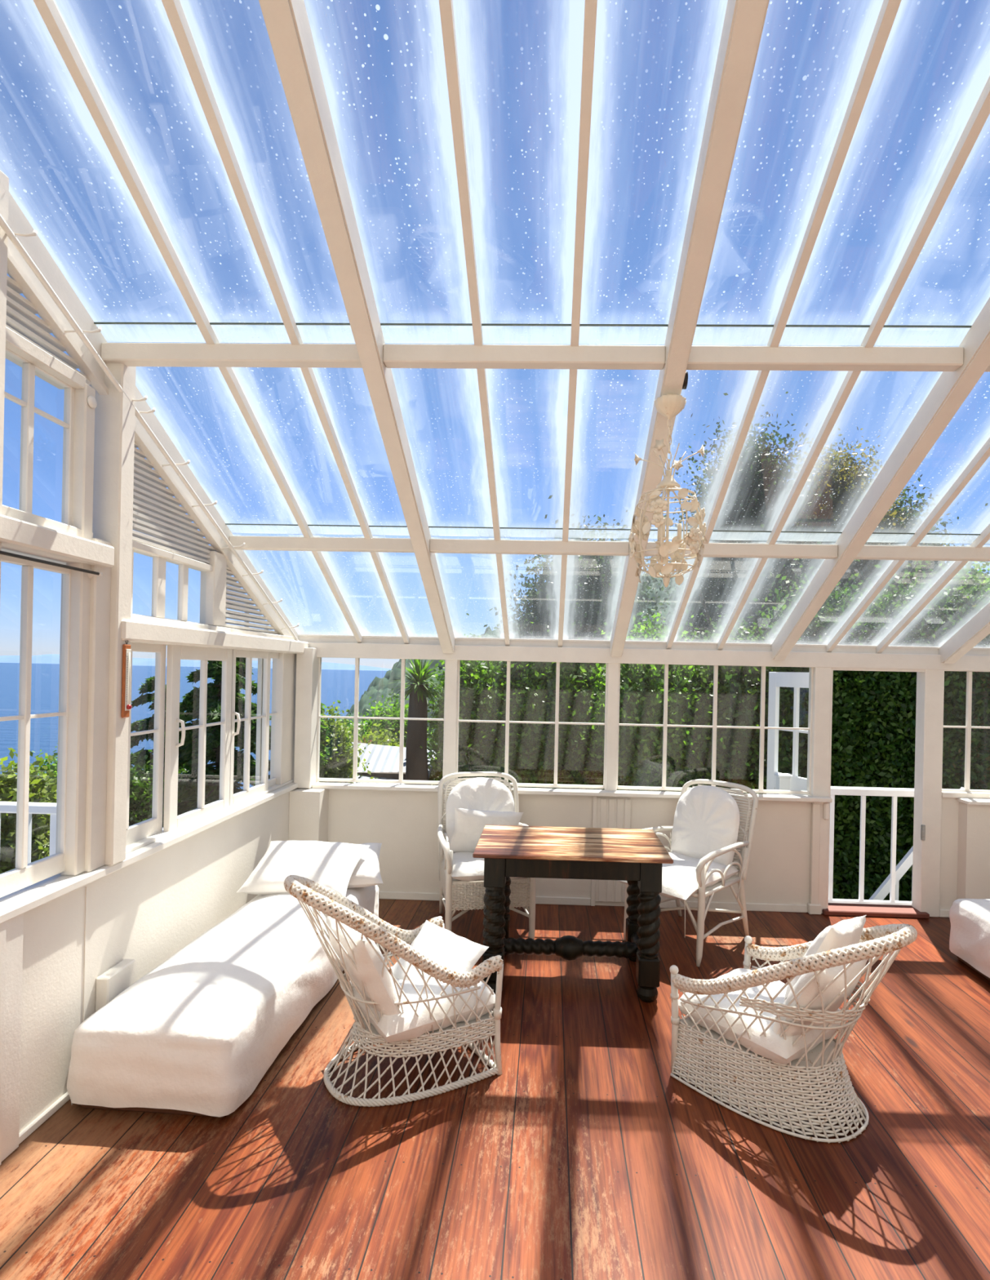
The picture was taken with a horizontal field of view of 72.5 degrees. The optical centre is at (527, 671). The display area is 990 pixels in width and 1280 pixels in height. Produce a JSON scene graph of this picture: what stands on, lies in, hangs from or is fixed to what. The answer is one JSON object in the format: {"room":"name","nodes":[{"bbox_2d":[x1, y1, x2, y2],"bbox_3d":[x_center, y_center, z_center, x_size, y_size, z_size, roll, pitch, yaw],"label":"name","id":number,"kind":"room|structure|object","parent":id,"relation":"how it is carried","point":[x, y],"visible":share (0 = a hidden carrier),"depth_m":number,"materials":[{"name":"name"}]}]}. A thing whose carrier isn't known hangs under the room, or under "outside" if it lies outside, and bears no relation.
{"room":"sunroom","nodes":[
{"label":"sunroom","id":0,"kind":"room"},
{"bbox_2d":[19,791,289,1133],"bbox_3d":[-1.817,-0.828,1.962,0.124,4.980,6.300,1,0,2],"label":"wall","id":1,"kind":"structure","parent":0,"point":[146,911],"depth_m":2.91,"materials":[{"name":"paint"}]},
{"bbox_2d":[0,910,23,1164],"bbox_3d":[-1.837,1.232,2.291,0.150,0.860,0.140,1,0,2],"label":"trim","id":2,"kind":"structure","parent":1,"relation":"attached to","point":[11,931],"depth_m":2.31,"materials":[{"name":"white paint"}]},
{"bbox_2d":[0,554,71,897],"bbox_3d":[-1.829,0.187,2.419,0.033,1.200,0.515,1,0,2],"label":"window","id":3,"kind":"structure","parent":1,"relation":"in","point":[25,874],"depth_m":2.45,"materials":[{"name":"white paint"}]},
{"bbox_2d":[4,347,75,525],"bbox_3d":[-1.806,-0.838,2.447,0.033,0.600,0.430,1,0,2],"label":"window","id":4,"kind":"structure","parent":1,"relation":"in","point":[28,408],"depth_m":2.44,"materials":[{"name":"white paint"}]},
{"bbox_2d":[18,1091,70,1144],"bbox_3d":[-1.750,1.646,3.579,0.016,0.036,2.460,1,0,2],"label":"baseboard","id":5,"kind":"structure","parent":1,"relation":"attached to","point":[64,1099],"depth_m":2.48,"materials":[{"name":"white paint"}]},
{"bbox_2d":[6,275,91,385],"bbox_3d":[-1.808,-1.281,2.492,0.059,0.226,0.520,1,0,2],"label":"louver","id":6,"kind":"structure","parent":1,"relation":"attached to","point":[21,318],"depth_m":2.42,"materials":[{"name":"paint"}]},
{"bbox_2d":[0,550,102,578],"bbox_3d":[-1.744,-0.392,2.289,0.050,0.040,0.860,1,0,2],"label":"curtain rod","id":7,"kind":"object","parent":1,"relation":"attached to","point":[91,573],"visible":1,"depth_m":2.44,"materials":[{"name":"metal"}]},
{"bbox_2d":[87,395,97,408],"bbox_3d":[-1.727,-1.071,2.679,0.013,0.048,0.048,1,0,2],"label":"plate","id":8,"kind":"object","parent":1,"relation":"attached to","point":[91,401],"visible":1,"depth_m":2.67,"materials":[{"name":"white paint"}]},
{"bbox_2d":[95,959,135,1011],"bbox_3d":[-1.747,1.331,2.863,0.055,0.145,0.190,1,0,2],"label":"box","id":9,"kind":"object","parent":1,"relation":"attached to","point":[121,976],"visible":0.66,"depth_m":2.82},
{"bbox_2d":[121,640,132,717],"bbox_3d":[-1.687,0.027,2.847,0.030,0.334,0.044,1,0,2],"label":"thermometer","id":10,"kind":"object","parent":1,"relation":"attached to","point":[126,651],"visible":1,"depth_m":2.84,"materials":[{"name":"orange wood"}]},
{"bbox_2d":[125,642,166,845],"bbox_3d":[-1.815,0.330,3.096,0.033,0.935,0.470,1,0,2],"label":"window","id":11,"kind":"structure","parent":1,"relation":"in","point":[141,830],"depth_m":3.29,"materials":[{"name":"white paint"}]},
{"bbox_2d":[0,169,296,875],"bbox_3d":[-1.764,-0.416,3.525,0.185,2.442,2.870,1,0,2],"label":"wall posts","id":12,"kind":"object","parent":1,"relation":"attached to","point":[103,481],"depth_m":2.78,"materials":[{"name":"beige paint"}]},
{"bbox_2d":[0,780,298,924],"bbox_3d":[-1.787,0.814,3.460,0.155,0.053,3.000,1,0,2],"label":"trim","id":13,"kind":"structure","parent":1,"relation":"attached to","point":[15,904],"depth_m":2.96,"materials":[{"name":"white paint"}]},
{"bbox_2d":[0,213,299,640],"bbox_3d":[-1.673,-0.880,3.408,0.108,1.383,2.909,1,0,2],"label":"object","id":14,"kind":"object","parent":1,"relation":"attached to","point":[3,224],"visible":0.93,"depth_m":2.85,"materials":[{"name":"white paint"}]},
{"bbox_2d":[7,191,297,638],"bbox_3d":[-1.753,-1.036,3.325,0.063,1.819,3.330,1,0,2],"label":"roof beam","id":15,"kind":"structure","parent":1,"relation":"attached to","point":[18,269],"depth_m":2.75,"materials":[{"name":"beige paint"}]},
{"bbox_2d":[0,327,308,653],"bbox_3d":[-1.747,-0.647,3.495,0.190,1.030,2.970,1,0,2],"label":"trim","id":16,"kind":"structure","parent":1,"relation":"attached to","point":[23,533],"depth_m":2.63,"materials":[{"name":"beige paint"}]},
{"bbox_2d":[130,548,208,625],"bbox_3d":[-1.787,-0.413,3.301,0.033,0.340,0.900,1,0,2],"label":"window","id":17,"kind":"structure","parent":1,"relation":"in","point":[159,564],"depth_m":3.27,"materials":[{"name":"white paint"}]},
{"bbox_2d":[132,441,231,570],"bbox_3d":[-1.777,-0.843,3.711,0.059,0.509,1.640,1,0,2],"label":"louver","id":18,"kind":"structure","parent":1,"relation":"attached to","point":[159,516],"depth_m":3.25,"materials":[{"name":"paint"}]},
{"bbox_2d":[163,644,233,831],"bbox_3d":[-1.740,0.328,3.637,0.073,0.928,0.635,1,0,2],"label":"window","id":19,"kind":"structure","parent":1,"relation":"in","point":[171,821],"depth_m":3.61,"materials":[{"name":"white paint"}]},
{"bbox_2d":[229,648,271,805],"bbox_3d":[-1.720,0.328,4.216,0.073,0.928,0.545,1,0,2],"label":"window","id":20,"kind":"structure","parent":1,"relation":"in","point":[247,792],"depth_m":4.18,"materials":[{"name":"white paint"}]},
{"bbox_2d":[225,569,277,634],"bbox_3d":[-1.767,-0.426,4.274,0.059,0.339,0.825,1,0,2],"label":"louver vent","id":21,"kind":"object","parent":1,"relation":"attached to","point":[246,617],"depth_m":4.12,"materials":[{"name":"paint"}]},
{"bbox_2d":[255,652,279,787],"bbox_3d":[-1.766,0.327,4.611,0.030,0.928,0.340,1,0,2],"label":"window","id":22,"kind":"structure","parent":1,"relation":"in","point":[272,781],"depth_m":4.44,"materials":[{"name":"white paint"}]},
{"bbox_2d":[391,659,444,785],"bbox_3d":[-1.484,1.698,9.061,1.002,3.922,0.963,1,0,2],"label":"palm","id":23,"kind":"object","parent":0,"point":[416,757],"visible":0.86,"depth_m":8.94,"materials":[{"name":"green plant"}]},
{"bbox_2d":[399,627,514,785],"bbox_3d":[-0.912,1.350,9.640,1.971,3.984,1.902,1,0,2],"label":"tree","id":24,"kind":"object","parent":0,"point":[466,729],"visible":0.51,"depth_m":9.31,"materials":[{"name":"green plant"}]},
{"bbox_2d":[0,898,989,1279],"bbox_3d":[1.054,1.782,1.825,6.040,0.120,6.420,1,0,2],"label":"floor","id":25,"kind":"structure","parent":0,"point":[585,1158],"depth_m":2.35,"materials":[{"name":"brown wood"}]},
{"bbox_2d":[66,884,378,1117],"bbox_3d":[-1.352,1.466,3.477,0.674,0.411,1.975,1,0,4],"label":"bed","id":26,"kind":"object","parent":25,"relation":"on","point":[197,1033],"visible":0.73,"depth_m":2.65,"materials":[{"name":"white fabric"}]},
{"bbox_2d":[236,840,369,896],"bbox_3d":[-1.323,1.175,4.026,0.640,0.349,0.492,1,0,5],"label":"bed pillow","id":27,"kind":"object","parent":26,"relation":"on","point":[332,865],"visible":0.84,"depth_m":3.94,"materials":[{"name":"white fabric"}]},
{"bbox_2d":[346,842,382,888],"bbox_3d":[-1.158,1.215,4.199,0.520,0.333,0.431,1,0,-12],"label":"bed pillow","id":28,"kind":"object","parent":26,"relation":"on","point":[366,873],"visible":0.27,"depth_m":4.10,"materials":[{"name":"white fabric"}]},
{"bbox_2d":[284,874,503,1106],"bbox_3d":[-0.595,1.252,2.842,0.839,0.876,0.581,1,0,-35],"label":"wicker armchair","id":29,"kind":"object","parent":25,"relation":"on","point":[308,892],"visible":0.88,"depth_m":2.71,"materials":[{"name":"wicker"}]},
{"bbox_2d":[347,966,495,1042],"bbox_3d":[-0.466,1.406,2.935,0.520,0.153,0.480,1,0,-35],"label":"seat cushion","id":30,"kind":"object","parent":29,"relation":"on","point":[406,1025],"visible":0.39,"depth_m":2.74,"materials":[{"name":"white fabric"}]},
{"bbox_2d":[325,914,401,1015],"bbox_3d":[-0.679,1.204,2.783,0.298,0.419,0.420,1,0,-35],"label":"cushion","id":31,"kind":"object","parent":30,"relation":"on","point":[369,966],"visible":0.69,"depth_m":2.63,"materials":[{"name":"white fabric"}]},
{"bbox_2d":[391,920,488,983],"bbox_3d":[-0.406,1.306,3.036,0.387,0.318,0.372,1,0,20],"label":"pillow","id":32,"kind":"object","parent":30,"relation":"on","point":[455,952],"visible":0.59,"depth_m":3.04,"materials":[{"name":"white fabric"}]},
{"bbox_2d":[437,771,536,939],"bbox_3d":[-0.286,1.208,4.462,0.646,0.980,0.787,1,0,-12],"label":"armchair","id":33,"kind":"object","parent":25,"relation":"on","point":[448,887],"visible":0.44,"depth_m":4.19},
{"bbox_2d":[438,777,515,880],"bbox_3d":[-0.318,1.067,4.625,0.582,0.693,0.339,1,0,-12],"label":"cushion","id":34,"kind":"object","parent":33,"relation":"attached to","point":[482,793],"visible":0.47,"depth_m":4.62,"materials":[{"name":"white fabric"}]},
{"bbox_2d":[451,852,531,915],"bbox_3d":[-0.272,1.341,4.381,0.500,0.316,0.560,1,0,-12],"label":"seat cushion","id":35,"kind":"object","parent":33,"relation":"on","point":[465,867],"visible":0.29,"depth_m":4.14,"materials":[{"name":"white fabric"}]},
{"bbox_2d":[449,807,523,852],"bbox_3d":[-0.279,1.059,4.445,0.492,0.409,0.249,1,0,-14],"label":"pillow","id":36,"kind":"object","parent":35,"relation":"on","point":[469,824],"visible":0.64,"depth_m":4.37,"materials":[{"name":"white fabric"}]},
{"bbox_2d":[472,824,673,1002],"bbox_3d":[0.234,1.327,3.783,1.027,0.757,0.670,1,0,2],"label":"table","id":37,"kind":"object","parent":25,"relation":"on","point":[637,857],"visible":0.99,"depth_m":3.52,"materials":[{"name":"brown wood"}]},
{"bbox_2d":[623,778,758,966],"bbox_3d":[1.054,1.236,4.361,0.646,0.980,0.787,1,0,44],"label":"armchair","id":38,"kind":"object","parent":25,"relation":"on","point":[701,869],"visible":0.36,"depth_m":4.31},
{"bbox_2d":[616,852,739,937],"bbox_3d":[0.952,1.367,4.258,0.500,0.317,0.660,1,0,44],"label":"seat cushion","id":39,"kind":"object","parent":38,"relation":"on","point":[679,882],"visible":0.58,"depth_m":4.07,"materials":[{"name":"white fabric"}]},
{"bbox_2d":[666,785,747,899],"bbox_3d":[1.169,1.097,4.476,0.570,0.695,0.318,1,0,44],"label":"cushion","id":40,"kind":"object","parent":38,"relation":"on","point":[707,818],"visible":0.88,"depth_m":4.43,"materials":[{"name":"white fabric"}]},
{"bbox_2d":[669,923,917,1142],"bbox_3d":[1.090,1.320,2.721,0.598,0.811,0.849,1,0,-39],"label":"wicker armchair","id":41,"kind":"object","parent":25,"relation":"on","point":[876,941],"visible":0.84,"depth_m":2.58,"materials":[{"name":"wicker"}]},
{"bbox_2d":[678,968,840,1064],"bbox_3d":[0.984,1.437,2.849,0.480,0.156,0.520,1,0,-39],"label":"seat cushion","id":42,"kind":"object","parent":41,"relation":"on","point":[773,1046],"visible":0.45,"depth_m":2.69,"materials":[{"name":"white fabric"}]},
{"bbox_2d":[772,958,868,1036],"bbox_3d":[1.153,1.250,2.643,0.420,0.401,0.299,1,0,-39],"label":"cushion","id":43,"kind":"object","parent":42,"relation":"on","point":[825,977],"visible":0.41,"depth_m":2.51,"materials":[{"name":"white fabric"}]},
{"bbox_2d":[784,915,866,999],"bbox_3d":[1.180,1.125,2.662,0.372,0.400,0.258,1,0,-43],"label":"pillow","id":44,"kind":"object","parent":41,"relation":"on","point":[844,933],"visible":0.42,"depth_m":2.56,"materials":[{"name":"white fabric"}]},
{"bbox_2d":[949,898,989,981],"bbox_3d":[2.896,1.538,3.223,0.706,0.447,1.881,1,0,2],"label":"ottoman","id":45,"kind":"object","parent":25,"relation":"on","point":[970,918],"visible":1,"depth_m":3.94,"materials":[{"name":"white fabric"}]},
{"bbox_2d":[0,0,989,663],"bbox_3d":[1.099,-1.713,1.856,5.922,3.229,6.280,1,0,2],"label":"ceiling","id":46,"kind":"structure","parent":0,"point":[371,345],"depth_m":2.67,"materials":[{"name":"beige paint"}]},
{"bbox_2d":[628,393,706,586],"bbox_3d":[0.587,-0.755,2.814,0.324,0.805,0.311,1,0,2],"label":"chandelier","id":47,"kind":"object","parent":46,"relation":"hanging from","point":[668,406],"visible":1,"depth_m":2.78,"materials":[{"name":"beige paint"}]},
{"bbox_2d":[628,532,632,544],"bbox_3d":[0.427,-0.551,2.801,0.012,0.057,0.056,1,0,-4],"label":"flower","id":48,"kind":"object","parent":47,"relation":"on","point":[630,539],"depth_m":2.79,"materials":[{"name":"beige paint"}]},
{"bbox_2d":[630,544,635,557],"bbox_3d":[0.433,-0.500,2.793,0.012,0.056,0.057,1,0,-8],"label":"flower","id":49,"kind":"object","parent":47,"relation":"on","point":[633,546],"depth_m":2.79,"materials":[{"name":"beige paint"}]},
{"bbox_2d":[635,530,644,539],"bbox_3d":[0.489,-0.599,2.937,0.057,0.057,0.012,1,0,-37],"label":"flower","id":50,"kind":"object","parent":47,"relation":"on","point":[637,531],"depth_m":2.93,"materials":[{"name":"beige paint"}]},
{"bbox_2d":[638,513,648,525],"bbox_3d":[0.503,-0.660,2.936,0.057,0.057,0.012,1,0,-33],"label":"flower","id":51,"kind":"object","parent":47,"relation":"on","point":[644,519],"depth_m":2.93,"materials":[{"name":"beige paint"}]},
{"bbox_2d":[641,532,648,541],"bbox_3d":[0.508,-0.601,2.949,0.057,0.056,0.012,1,0,-29],"label":"flower","id":52,"kind":"object","parent":47,"relation":"on","point":[642,534],"depth_m":2.94,"materials":[{"name":"beige paint"}]},
{"bbox_2d":[649,498,663,513],"bbox_3d":[0.514,-0.659,2.683,0.056,0.057,0.012,1,0,29],"label":"flower","id":53,"kind":"object","parent":47,"relation":"on","point":[656,505],"depth_m":2.68,"materials":[{"name":"beige paint"}]},
{"bbox_2d":[650,513,665,528],"bbox_3d":[0.516,-0.598,2.672,0.057,0.056,0.012,1,0,26],"label":"flower","id":54,"kind":"object","parent":47,"relation":"on","point":[658,521],"depth_m":2.67,"materials":[{"name":"beige paint"}]},
{"bbox_2d":[654,498,667,512],"bbox_3d":[0.529,-0.659,2.676,0.056,0.057,0.012,1,0,22],"label":"flower","id":55,"kind":"object","parent":47,"relation":"on","point":[660,504],"depth_m":2.67,"materials":[{"name":"beige paint"}]},
{"bbox_2d":[670,551,682,562],"bbox_3d":[0.651,-0.498,2.945,0.057,0.056,0.012,1,0,27],"label":"flower","id":56,"kind":"object","parent":47,"relation":"on","point":[677,557],"depth_m":2.94,"materials":[{"name":"beige paint"}]},
{"bbox_2d":[677,542,684,553],"bbox_3d":[0.665,-0.546,2.945,0.056,0.057,0.012,1,0,31],"label":"flower","id":57,"kind":"object","parent":47,"relation":"on","point":[680,551],"depth_m":2.94,"materials":[{"name":"beige paint"}]},
{"bbox_2d":[688,541,699,554],"bbox_3d":[0.666,-0.496,2.689,0.056,0.057,0.012,1,0,-35],"label":"flower","id":58,"kind":"object","parent":47,"relation":"on","point":[693,545],"depth_m":2.69,"materials":[{"name":"beige paint"}]},
{"bbox_2d":[688,527,699,541],"bbox_3d":[0.664,-0.545,2.679,0.057,0.056,0.012,1,0,-31],"label":"flower","id":59,"kind":"object","parent":47,"relation":"on","point":[694,535],"depth_m":2.68,"materials":[{"name":"beige paint"}]},
{"bbox_2d":[693,527,702,542],"bbox_3d":[0.680,-0.547,2.691,0.057,0.056,0.012,1,0,-39],"label":"flower","id":60,"kind":"object","parent":47,"relation":"on","point":[697,535],"depth_m":2.68,"materials":[{"name":"beige paint"}]},
{"bbox_2d":[701,507,705,521],"bbox_3d":[0.733,-0.653,2.808,0.012,0.056,0.057,1,0,2],"label":"flower","id":61,"kind":"object","parent":47,"relation":"on","point":[703,512],"depth_m":2.80,"materials":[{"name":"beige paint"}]},
{"bbox_2d":[702,522,706,535],"bbox_3d":[0.739,-0.594,2.816,0.013,0.057,0.056,1,0,2],"label":"flower","id":62,"kind":"object","parent":47,"relation":"on","point":[704,527],"depth_m":2.81,"materials":[{"name":"beige paint"}]},
{"bbox_2d":[682,371,688,389],"bbox_3d":[0.649,-1.202,2.781,0.022,0.068,0.067,1,0,2],"label":"junction box","id":63,"kind":"object","parent":46,"relation":"attached to","point":[686,379],"visible":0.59,"depth_m":2.75,"materials":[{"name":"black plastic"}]},
{"bbox_2d":[465,621,605,789],"bbox_3d":[0.380,1.354,8.611,2.352,4.006,2.231,1,0,2],"label":"tree","id":64,"kind":"object","parent":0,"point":[539,767],"visible":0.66,"depth_m":8.25,"materials":[{"name":"green plant"}]},
{"bbox_2d":[288,787,989,914],"bbox_3d":[1.129,1.294,4.864,5.910,0.860,0.300,1,0,2],"label":"wall","id":65,"kind":"structure","parent":0,"point":[784,867],"depth_m":4.91,"materials":[{"name":"paint"}]},
{"bbox_2d":[316,657,446,784],"bbox_3d":[-1.087,0.352,5.021,0.980,0.950,0.034,1,0,2],"label":"window","id":66,"kind":"structure","parent":65,"relation":"in","point":[402,718],"depth_m":5.01,"materials":[{"name":"white paint"}]},
{"bbox_2d":[455,660,608,788],"bbox_3d":[0.029,0.376,4.984,1.125,0.950,0.034,1,0,2],"label":"window","id":67,"kind":"structure","parent":65,"relation":"in","point":[507,722],"depth_m":4.97,"materials":[{"name":"white paint"}]},
{"bbox_2d":[293,634,989,917],"bbox_3d":[1.142,0.752,4.904,5.910,1.945,0.220,1,0,2],"label":"trim","id":68,"kind":"structure","parent":65,"relation":"attached to","point":[928,666],"depth_m":4.89,"materials":[{"name":"white paint"}]},
{"bbox_2d":[311,782,989,820],"bbox_3d":[1.256,0.937,4.846,5.670,0.220,0.170,1,0,2],"label":"trim","id":69,"kind":"structure","parent":65,"relation":"attached to","point":[967,797],"depth_m":4.86,"materials":[{"name":"white paint"}]},
{"bbox_2d":[378,891,950,917],"bbox_3d":[1.266,1.699,4.850,5.520,0.055,0.120,1,0,2],"label":"baseboard","id":70,"kind":"structure","parent":65,"relation":"attached to","point":[382,895],"depth_m":4.90,"materials":[{"name":"white paint"}]},
{"bbox_2d":[616,663,813,794],"bbox_3d":[1.366,0.404,4.940,1.430,0.950,0.034,1,0,2],"label":"window","id":71,"kind":"structure","parent":65,"relation":"in","point":[762,727],"depth_m":4.92,"materials":[{"name":"white paint"}]},
{"bbox_2d":[766,671,808,795],"bbox_3d":[2.105,0.849,5.306,0.040,1.690,0.610,1,0,-20],"label":"window","id":72,"kind":"structure","parent":65,"relation":"in","point":[797,680],"depth_m":5.47,"materials":[{"name":"white wood"}]},
{"bbox_2d":[822,902,929,918],"bbox_3d":[2.497,1.735,4.899,0.740,0.035,0.180,1,0,2],"label":"trim","id":73,"kind":"structure","parent":65,"relation":"attached to","point":[834,908],"depth_m":4.83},
{"bbox_2d":[920,824,925,840],"bbox_3d":[2.833,1.155,4.831,0.032,0.110,0.030,1,0,2],"label":"hinge","id":74,"kind":"object","parent":65,"relation":"in","point":[922,826],"depth_m":4.83,"materials":[{"name":"metal"}]},
{"bbox_2d":[942,670,989,792],"bbox_3d":[3.492,0.433,4.870,1.045,0.900,0.034,1,0,2],"label":"window","id":75,"kind":"structure","parent":65,"relation":"in","point":[968,726],"depth_m":4.87,"materials":[{"name":"white paint"}]},
{"bbox_2d":[562,590,747,791],"bbox_3d":[1.488,1.181,7.724,2.215,4.372,2.302,1,0,2],"label":"tree","id":76,"kind":"object","parent":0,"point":[640,683],"visible":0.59,"depth_m":7.31,"materials":[{"name":"green plant"}]},
{"bbox_3d":[2.860,1.910,5.227,2.350,0.040,0.500,1,0,2],"label":"trim","id":77,"kind":"structure","parent":0,"visible":0},
{"bbox_2d":[773,773,914,905],"bbox_3d":[3.014,1.401,5.342,2.084,1.125,0.114,1,0,2],"label":"railing","id":78,"kind":"object","parent":77,"relation":"on","point":[783,780],"visible":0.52,"depth_m":5.34,"materials":[{"name":"wood"}]},
{"label":"outside","id":79,"kind":"structure","parent":0,"visible":0},
{"bbox_2d":[0,662,386,789],"bbox_3d":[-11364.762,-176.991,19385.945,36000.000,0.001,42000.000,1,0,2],"label":"sea","id":80,"kind":"structure","parent":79,"point":[336,685],"depth_m":1298.74,"materials":[{"name":"blue liquid"}]},
{"bbox_2d":[0,653,391,671],"bbox_3d":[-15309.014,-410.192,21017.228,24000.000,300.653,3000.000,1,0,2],"label":"distant coast","id":81,"kind":"structure","parent":80,"relation":"on","point":[49,658],"depth_m":8883.94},
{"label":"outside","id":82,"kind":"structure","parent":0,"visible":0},
{"bbox_3d":[-23.230,24.614,69.788,170.000,55.956,150.000,1,0,2],"label":"trim","id":83,"kind":"structure","parent":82,"visible":0},
{"bbox_2d":[0,747,57,874],"bbox_3d":[-5.195,2.878,7.003,1.522,4.202,1.362,1,0,2],"label":"shrub","id":84,"kind":"object","parent":83,"relation":"on","point":[38,793],"visible":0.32,"depth_m":6.85,"materials":[{"name":"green plant"}]},
{"bbox_2d":[32,742,57,797],"bbox_3d":[-5.946,3.109,8.646,1.827,4.525,1.897,1,0,2],"label":"shrub","id":85,"kind":"object","parent":83,"relation":"on","point":[54,766],"visible":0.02,"depth_m":8.47,"materials":[{"name":"green plant"}]},
{"bbox_2d":[128,749,184,826],"bbox_3d":[-5.313,3.043,8.978,1.776,4.139,1.830,1,0,2],"label":"shrub","id":86,"kind":"object","parent":83,"relation":"on","point":[140,791],"visible":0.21,"depth_m":8.80,"materials":[{"name":"green plant"}]},
{"bbox_2d":[130,675,190,822],"bbox_3d":[-5.371,2.605,9.696,1.628,5.167,1.485,1,0,2],"label":"conifer","id":87,"kind":"object","parent":83,"relation":"on","point":[146,724],"visible":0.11,"depth_m":9.54,"materials":[{"name":"green plant"}]},
{"bbox_2d":[147,657,271,827],"bbox_3d":[-3.464,1.899,7.708,1.835,4.784,1.606,1,0,2],"label":"conifer","id":88,"kind":"object","parent":83,"relation":"on","point":[188,752],"visible":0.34,"depth_m":7.51,"materials":[{"name":"green plant"}]},
{"bbox_2d":[268,702,330,773],"bbox_3d":[-2.835,1.977,8.067,0.877,4.035,0.850,1,0,2],"label":"shrub","id":89,"kind":"object","parent":83,"relation":"on","point":[324,752],"visible":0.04,"depth_m":8.11,"materials":[{"name":"green plant"}]},
{"bbox_2d":[321,705,366,741],"bbox_3d":[-6.782,3.915,26.193,4.679,5.246,4.257,1,0,2],"label":"tree","id":90,"kind":"object","parent":83,"relation":"on","point":[325,706],"visible":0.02,"depth_m":25.98,"materials":[{"name":"green plant"}]},
{"bbox_2d":[319,701,382,782],"bbox_3d":[-2.682,2.134,9.034,1.349,3.712,1.399,1,0,2],"label":"shrub","id":91,"kind":"object","parent":83,"relation":"on","point":[340,761],"visible":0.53,"depth_m":8.93,"materials":[{"name":"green plant"}]},
{"bbox_2d":[351,721,407,746],"bbox_3d":[-3.053,2.645,13.062,1.920,3.327,1.989,1,0,2],"label":"shrub","id":92,"kind":"object","parent":83,"relation":"on","point":[382,739],"visible":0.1,"depth_m":13.01,"materials":[{"name":"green plant"}]},
{"bbox_2d":[327,742,440,785],"bbox_3d":[-2.277,2.547,9.929,1.800,3.069,1.700,1,0,2],"label":"shed","id":93,"kind":"object","parent":83,"relation":"on","point":[384,760],"visible":0.17,"depth_m":9.57,"materials":[{"name":"white"}]},
{"bbox_2d":[337,687,439,752],"bbox_3d":[-4.518,3.032,23.967,4.768,4.946,4.243,1,0,2],"label":"tree","id":94,"kind":"object","parent":83,"relation":"on","point":[386,724],"visible":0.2,"depth_m":23.71,"materials":[{"name":"green plant"}]},
{"bbox_2d":[466,494,684,760],"bbox_3d":[0.710,0.435,9.871,3.487,5.806,3.486,1,0,2],"label":"tree","id":95,"kind":"object","parent":83,"relation":"on","point":[544,604],"visible":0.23,"depth_m":9.11,"materials":[{"name":"green plant"}]},
{"bbox_2d":[459,622,706,789],"bbox_3d":[1.378,1.411,8.912,5.448,4.325,2.382,1,0,2],"label":"tree","id":96,"kind":"object","parent":83,"relation":"on","point":[496,677],"visible":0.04,"depth_m":8.81,"materials":[{"name":"green plant"}]},
{"bbox_2d":[618,604,839,814],"bbox_3d":[2.329,1.306,7.665,2.680,4.066,2.870,1,0,2],"label":"tree","id":97,"kind":"object","parent":83,"relation":"on","point":[737,706],"visible":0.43,"depth_m":7.09,"materials":[{"name":"green plant"}]},
{"bbox_2d":[640,391,840,667],"bbox_3d":[3.303,-0.363,10.386,3.364,7.558,3.636,1,0,2],"label":"tree","id":98,"kind":"object","parent":83,"relation":"on","point":[757,473],"visible":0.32,"depth_m":9.75,"materials":[{"name":"green plant"}]},
{"bbox_2d":[712,541,989,901],"bbox_3d":[3.768,1.329,7.144,3.712,5.423,2.148,1,0,2],"label":"hedge","id":99,"kind":"object","parent":83,"relation":"on","point":[881,753],"visible":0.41,"depth_m":6.88,"materials":[{"name":"green plant"}]},
{"bbox_2d":[784,426,929,625],"bbox_3d":[4.831,-0.270,10.766,3.031,7.432,3.165,1,0,2],"label":"tree","id":100,"kind":"object","parent":83,"relation":"on","point":[833,476],"visible":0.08,"depth_m":10.19,"materials":[{"name":"green plant"}]},
{"bbox_2d":[869,786,964,901],"bbox_3d":[3.252,2.176,5.894,1.196,2.358,0.050,1,0,2],"label":"stair rail","id":101,"kind":"object","parent":83,"relation":"on","point":[906,862],"visible":0.13,"depth_m":5.88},
{"bbox_2d":[858,474,987,728],"bbox_3d":[5.883,0.081,11.108,2.808,6.719,2.844,1,0,2],"label":"tree","id":102,"kind":"object","parent":83,"relation":"on","point":[917,513],"visible":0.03,"depth_m":10.56,"materials":[{"name":"green plant"}]},
{"bbox_2d":[872,596,989,790],"bbox_3d":[5.614,1.600,7.335,4.105,5.082,2.153,1,0,2],"label":"hedge","id":103,"kind":"object","parent":83,"relation":"on","point":[983,693],"visible":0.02,"depth_m":6.94,"materials":[{"name":"green plant"}]},
{"bbox_2d":[914,560,989,693],"bbox_3d":[6.775,0.652,10.730,2.806,5.481,2.830,1,0,2],"label":"tree","id":104,"kind":"object","parent":83,"relation":"on","point":[976,566],"visible":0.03,"depth_m":10.41,"materials":[{"name":"green plant"}]},
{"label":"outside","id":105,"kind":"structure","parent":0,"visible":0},
{"bbox_2d":[342,572,989,750],"bbox_3d":[57.781,14.069,243.215,320.000,103.695,230.000,1,0,2],"label":"headland","id":106,"kind":"structure","parent":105,"point":[379,686],"depth_m":186.83,"materials":[{"name":"plant"}]},
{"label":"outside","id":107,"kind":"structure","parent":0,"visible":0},
{"bbox_3d":[-3.938,1.818,2.830,4.020,0.080,3.000,1,0,2],"label":"trim","id":108,"kind":"structure","parent":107,"visible":0},
{"bbox_2d":[0,790,57,863],"bbox_3d":[-4.109,1.256,4.237,2.662,1.115,0.124,1,0,2],"label":"railing","id":109,"kind":"object","parent":108,"relation":"on","point":[5,806],"visible":0.06,"depth_m":4.19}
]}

